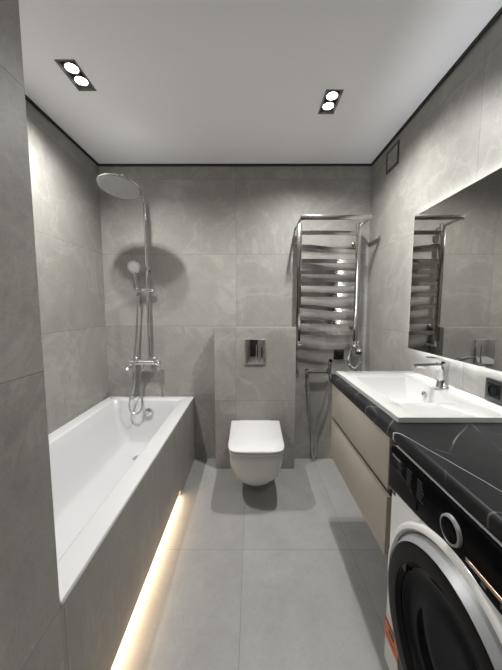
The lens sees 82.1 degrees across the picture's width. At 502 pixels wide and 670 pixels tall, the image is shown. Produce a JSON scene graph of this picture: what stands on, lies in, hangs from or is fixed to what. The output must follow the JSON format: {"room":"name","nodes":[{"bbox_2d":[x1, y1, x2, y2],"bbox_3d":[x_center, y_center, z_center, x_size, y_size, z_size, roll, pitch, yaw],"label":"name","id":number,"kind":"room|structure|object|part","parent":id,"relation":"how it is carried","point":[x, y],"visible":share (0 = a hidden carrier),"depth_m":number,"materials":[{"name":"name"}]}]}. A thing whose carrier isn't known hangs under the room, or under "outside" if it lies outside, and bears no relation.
{"room":"bathroom","nodes":[
{"label":"bathroom","id":0,"kind":"room"},
{"bbox_2d":[25,99,108,434],"bbox_3d":[-1.248,-0.055,1.520,0.100,2.410,1.705,0,5,0],"label":"wall","id":1,"kind":"structure","parent":0,"point":[64,187],"depth_m":1.88,"materials":[{"name":"tile"}]},
{"bbox_2d":[0,0,194,669],"bbox_3d":[-0.893,0.023,0.691,0.813,2.410,3.370,0,5,0],"label":"wall","id":2,"kind":"structure","parent":0,"point":[30,614],"depth_m":0.64,"materials":[{"name":"tile"}]},
{"bbox_2d":[25,94,98,164],"bbox_3d":[-1.192,-1.248,1.401,0.012,0.012,1.692,0,5,0],"label":"trim","id":3,"kind":"structure","parent":2,"relation":"attached to","point":[27,98],"depth_m":1.77,"materials":[{"name":"black metal"}]},
{"bbox_2d":[96,173,160,370],"bbox_3d":[-0.843,-0.373,2.047,0.283,1.353,0.594,0,5,0],"label":"shower column","id":4,"kind":"structure","parent":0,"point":[120,186],"depth_m":1.94,"materials":[{"name":"silver metal"}]},
{"bbox_3d":[-0.950,0.247,2.270,0.025,0.053,0.114,1,5,7],"label":"spout","id":5,"kind":"part","parent":4,"relation":"part of","materials":[{"name":"silver metal"}]},
{"bbox_3d":[-0.828,-1.004,2.030,0.026,0.093,0.413,0,5,1],"label":"arm","id":6,"kind":"part","parent":4,"relation":"part of","materials":[{"name":"silver metal"}]},
{"bbox_2d":[127,260,142,414],"bbox_3d":[-0.910,0.032,2.273,0.126,1.205,0.096,0,5,0],"label":"shower","id":7,"kind":"object","parent":4,"relation":"attached to","point":[133,267],"visible":0.99,"depth_m":2.27,"materials":[{"name":"silver metal"}]},
{"bbox_3d":[-0.892,-0.395,2.236,0.027,0.183,0.047,1,6,12],"label":"handle","id":8,"kind":"part","parent":7,"relation":"part of","materials":[{"name":"silver metal"}]},
{"bbox_3d":[-0.753,0.223,2.332,0.042,0.055,0.055,0,5,0],"label":"temperature knob","id":9,"kind":"part","parent":4,"relation":"part of","materials":[{"name":"silver metal"}]},
{"bbox_2d":[98,166,371,458],"bbox_3d":[-0.125,-0.140,2.418,2.345,2.410,0.100,0,5,0],"label":"wall","id":10,"kind":"structure","parent":0,"point":[221,240],"depth_m":2.33,"materials":[{"name":"tile"}]},
{"bbox_2d":[97,164,372,165],"bbox_3d":[-0.125,-1.327,2.248,2.145,0.012,0.012,0,5,0],"label":"trim","id":11,"kind":"structure","parent":10,"relation":"attached to","point":[99,164],"depth_m":2.24,"materials":[{"name":"black"}]},
{"bbox_2d":[305,368,327,376],"bbox_3d":[0.549,0.301,2.364,0.204,0.079,0.070,1,5,7],"label":"mixer","id":12,"kind":"object","parent":10,"relation":"attached to","point":[307,371],"visible":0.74,"depth_m":2.35,"materials":[{"name":"silver metal"}]},
{"bbox_2d":[307,359,331,457],"bbox_3d":[0.557,0.616,2.368,0.198,0.857,0.042,2,6,18],"label":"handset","id":13,"kind":"object","parent":10,"relation":"attached to","point":[330,360],"visible":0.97,"depth_m":2.37,"materials":[{"name":"silver metal"}]},
{"bbox_3d":[0.635,0.261,2.311,0.030,0.129,0.039,0,5,0],"label":"handle","id":14,"kind":"part","parent":13,"relation":"part of","materials":[{"name":"silver metal"}]},
{"bbox_2d":[294,215,371,369],"bbox_3d":[0.613,-0.283,2.204,0.534,1.140,0.295,0,5,0],"label":"towel rail","id":15,"kind":"object","parent":10,"relation":"attached to","point":[357,261],"visible":0.98,"depth_m":2.22,"materials":[{"name":"silver metal"}]},
{"bbox_3d":[0.370,-0.402,2.242,0.036,0.905,0.030,0,5,0],"label":"post","id":16,"kind":"part","parent":15,"relation":"part of","materials":[{"name":"silver metal"}]},
{"bbox_3d":[0.820,0.187,2.283,0.120,0.189,0.032,0,5,0],"label":"spiral cord","id":17,"kind":"part","parent":15,"relation":"part of","materials":[{"name":"metal"}]},
{"bbox_3d":[0.824,-0.402,2.241,0.036,0.905,0.030,0,5,0],"label":"post","id":18,"kind":"part","parent":15,"relation":"part of","materials":[{"name":"silver metal"}]},
{"bbox_2d":[333,349,343,358],"bbox_3d":[0.728,0.161,2.387,0.084,0.084,0.016,0,5,0],"label":"wall socket","id":19,"kind":"object","parent":10,"relation":"attached to","point":[338,353],"visible":1,"depth_m":2.38,"materials":[{"name":"black plastic"}]},
{"bbox_2d":[111,459,388,669],"bbox_3d":[-0.127,1.273,0.808,2.345,0.100,3.570,0,5,0],"label":"floor","id":20,"kind":"structure","parent":0,"point":[288,572],"depth_m":1.36,"materials":[{"name":"tile"}]},
{"bbox_2d":[48,397,193,605],"bbox_3d":[-0.839,0.776,1.598,0.716,0.355,1.703,0,5,0],"label":"bathtub","id":21,"kind":"object","parent":20,"relation":"on","point":[99,458],"visible":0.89,"depth_m":1.72,"materials":[{"name":"white ceramic"}]},
{"bbox_2d":[384,445,501,669],"bbox_3d":[0.675,0.805,0.673,0.502,0.857,0.600,0,5,0],"label":"washing machine","id":22,"kind":"object","parent":20,"relation":"on","point":[444,608],"visible":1,"depth_m":0.69,"materials":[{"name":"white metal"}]},
{"bbox_2d":[385,615,394,649],"bbox_3d":[0.460,0.989,0.946,0.001,0.054,0.085,0,5,0],"label":"print","id":23,"kind":"object","parent":22,"relation":"attached to","point":[389,633],"depth_m":0.96,"materials":[{"name":"orange"}]},
{"bbox_2d":[397,656,401,669],"bbox_3d":[0.460,1.019,0.891,0.001,0.059,0.024,0,5,0],"label":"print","id":24,"kind":"object","parent":22,"relation":"attached to","point":[398,661],"depth_m":0.90,"materials":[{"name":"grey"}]},
{"bbox_3d":[0.449,0.452,0.857,0.002,0.076,0.152,0,5,0],"label":"detergent drawer","id":25,"kind":"part","parent":22,"relation":"part of","materials":[{"name":"black plastic"}]},
{"bbox_3d":[0.433,0.643,0.818,0.010,0.032,0.042,0,5,0],"label":"door handle","id":26,"kind":"part","parent":22,"relation":"part of","materials":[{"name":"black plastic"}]},
{"bbox_3d":[0.449,0.762,0.659,0.019,0.359,0.359,0,5,0],"label":"door glass","id":27,"kind":"part","parent":22,"relation":"part of","materials":[{"name":"black glass"}]},
{"bbox_3d":[0.444,0.762,0.659,0.036,0.515,0.515,0,5,0],"label":"door","id":28,"kind":"part","parent":22,"relation":"part of","materials":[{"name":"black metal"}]},
{"bbox_2d":[214,326,295,468],"bbox_3d":[0.032,0.503,2.349,0.634,1.143,0.158,0,5,0],"label":"wall","id":29,"kind":"structure","parent":0,"point":[243,391],"depth_m":2.26,"materials":[{"name":"tile"}]},
{"bbox_2d":[245,339,264,363],"bbox_3d":[0.031,0.129,2.226,0.158,0.194,0.015,0,5,0],"label":"flush plate","id":30,"kind":"object","parent":29,"relation":"attached to","point":[254,348],"visible":1,"depth_m":2.22,"materials":[{"name":"silver metal"}]},
{"bbox_2d":[228,420,283,485],"bbox_3d":[0.034,0.857,2.041,0.376,0.332,0.520,0,5,0],"label":"toilet","id":31,"kind":"object","parent":29,"relation":"attached to","point":[256,447],"visible":1,"depth_m":1.83,"materials":[{"name":"white ceramic"}]},
{"bbox_3d":[0.034,0.702,2.012,0.376,0.018,0.490,0,5,0],"label":"lid","id":32,"kind":"part","parent":31,"relation":"part of","materials":[{"name":"white ceramic"}]},
{"bbox_3d":[0.034,0.875,2.049,0.356,0.294,0.507,0,5,0],"label":"bowl","id":33,"kind":"part","parent":31,"relation":"part of","materials":[{"name":"white ceramic"}]},
{"bbox_3d":[0.034,0.722,2.014,0.372,0.016,0.485,0,5,0],"label":"seat","id":34,"kind":"part","parent":31,"relation":"part of","materials":[{"name":"white plastic"}]},
{"bbox_2d":[19,0,501,163],"bbox_3d":[-0.127,-1.226,0.572,2.345,0.100,3.570,0,5,0],"label":"ceiling","id":35,"kind":"structure","parent":0,"point":[174,81],"depth_m":1.36,"materials":[{"name":"white paint"}]},
{"bbox_2d":[55,60,95,90],"bbox_3d":[-0.843,-1.278,1.392,0.092,0.055,0.188,0,5,0],"label":"recessed light","id":36,"kind":"object","parent":35,"relation":"in","point":[72,70],"visible":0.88,"depth_m":1.40,"materials":[{"name":"grey metal"}]},
{"bbox_3d":[-0.844,-1.274,1.354,0.069,0.043,0.069,0,5,0],"label":"bulb","id":37,"kind":"part","parent":36,"relation":"part of","materials":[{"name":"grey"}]},
{"bbox_3d":[-0.844,-1.257,1.355,0.058,0.002,0.058,0,5,0],"label":"bulb","id":38,"kind":"part","parent":36,"relation":"part of","materials":[{"name":"white glass"}]},
{"bbox_3d":[-0.843,-1.282,1.430,0.069,0.043,0.069,0,5,0],"label":"bulb","id":39,"kind":"part","parent":36,"relation":"part of","materials":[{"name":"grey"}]},
{"bbox_3d":[-0.843,-1.264,1.432,0.058,0.002,0.058,0,5,0],"label":"bulb","id":40,"kind":"part","parent":36,"relation":"part of","materials":[{"name":"white glass"}]},
{"bbox_2d":[318,89,343,113],"bbox_3d":[0.432,-1.295,1.570,0.092,0.055,0.188,0,5,0],"label":"recessed light","id":41,"kind":"object","parent":35,"relation":"in","point":[331,98],"visible":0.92,"depth_m":1.58,"materials":[{"name":"grey metal"}]},
{"bbox_3d":[0.432,-1.298,1.608,0.069,0.043,0.069,0,5,0],"label":"bulb","id":42,"kind":"part","parent":41,"relation":"part of","materials":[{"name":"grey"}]},
{"bbox_3d":[0.432,-1.281,1.610,0.058,0.002,0.058,0,5,0],"label":"bulb","id":43,"kind":"part","parent":41,"relation":"part of","materials":[{"name":"white glass"}]},
{"bbox_3d":[0.432,-1.291,1.531,0.069,0.043,0.069,0,5,0],"label":"bulb","id":44,"kind":"part","parent":41,"relation":"part of","materials":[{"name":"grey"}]},
{"bbox_3d":[0.432,-1.274,1.533,0.058,0.002,0.058,0,5,0],"label":"bulb","id":45,"kind":"part","parent":41,"relation":"part of","materials":[{"name":"white glass"}]},
{"bbox_2d":[413,356,449,387],"bbox_3d":[0.836,0.171,1.333,0.154,0.142,0.048,0,5,0],"label":"tap","id":46,"kind":"object","parent":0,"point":[442,368],"visible":1,"depth_m":1.32,"materials":[{"name":"silver metal"}]},
{"bbox_3d":[0.818,0.151,1.331,0.118,0.037,0.038,0,5,0],"label":"spout","id":47,"kind":"part","parent":46,"relation":"part of","materials":[{"name":"silver metal"}]},
{"bbox_3d":[0.860,0.118,1.328,0.095,0.034,0.035,0,5,0],"label":"lever","id":48,"kind":"part","parent":46,"relation":"part of","materials":[{"name":"silver metal"}]},
{"bbox_2d":[364,14,501,405],"bbox_3d":[0.996,0.023,0.689,0.100,2.410,3.370,0,5,0],"label":"wall","id":49,"kind":"structure","parent":0,"point":[454,141],"depth_m":1.56,"materials":[{"name":"tile"}]},
{"bbox_2d":[331,384,396,554],"bbox_3d":[0.711,0.532,1.357,0.469,0.447,0.700,0,5,0],"label":"vanity cabinet","id":50,"kind":"object","parent":49,"relation":"attached to","point":[360,450],"visible":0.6,"depth_m":1.20,"materials":[{"name":"beige paint"}]},
{"bbox_3d":[0.486,0.410,1.346,0.019,0.196,0.700,0,5,0],"label":"drawer","id":51,"kind":"part","parent":50,"relation":"part of","materials":[{"name":"beige paint"}]},
{"bbox_2d":[329,374,501,541],"bbox_3d":[0.701,0.318,0.996,0.489,0.044,1.405,0,5,0],"label":"countertop","id":52,"kind":"structure","parent":50,"relation":"on","point":[465,459],"depth_m":0.78,"materials":[{"name":"black stone"}]},
{"bbox_2d":[336,371,501,422],"bbox_3d":[0.722,0.303,1.337,0.445,0.121,0.717,0,5,0],"label":"washbasin","id":53,"kind":"object","parent":52,"relation":"in","point":[405,396],"visible":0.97,"depth_m":1.21,"materials":[{"name":"white ceramic"}]},
{"bbox_2d":[386,140,399,174],"bbox_3d":[0.944,-1.182,1.924,0.006,0.142,0.165,0,5,0],"label":"air vent","id":54,"kind":"object","parent":49,"relation":"in","point":[392,157],"visible":1,"depth_m":1.92,"materials":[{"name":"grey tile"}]},
{"bbox_2d":[371,7,501,164],"bbox_3d":[0.939,-1.169,0.570,0.012,0.012,3.357,0,5,0],"label":"trim","id":55,"kind":"structure","parent":49,"relation":"attached to","point":[496,16],"depth_m":1.37,"materials":[{"name":"black metal"}]},
{"bbox_2d":[408,167,501,371],"bbox_3d":[0.931,-0.238,1.041,0.029,0.746,1.220,0,5,0],"label":"mirror","id":56,"kind":"object","parent":49,"relation":"attached to","point":[456,298],"visible":1,"depth_m":1.26,"materials":[{"name":"grey mirror"}]},
{"bbox_2d":[484,377,501,404],"bbox_3d":[0.938,0.218,1.072,0.016,0.086,0.160,0,5,0],"label":"wall socket","id":57,"kind":"object","parent":49,"relation":"attached to","point":[493,387],"visible":1,"depth_m":1.11,"materials":[{"name":"black plastic"}]}
]}

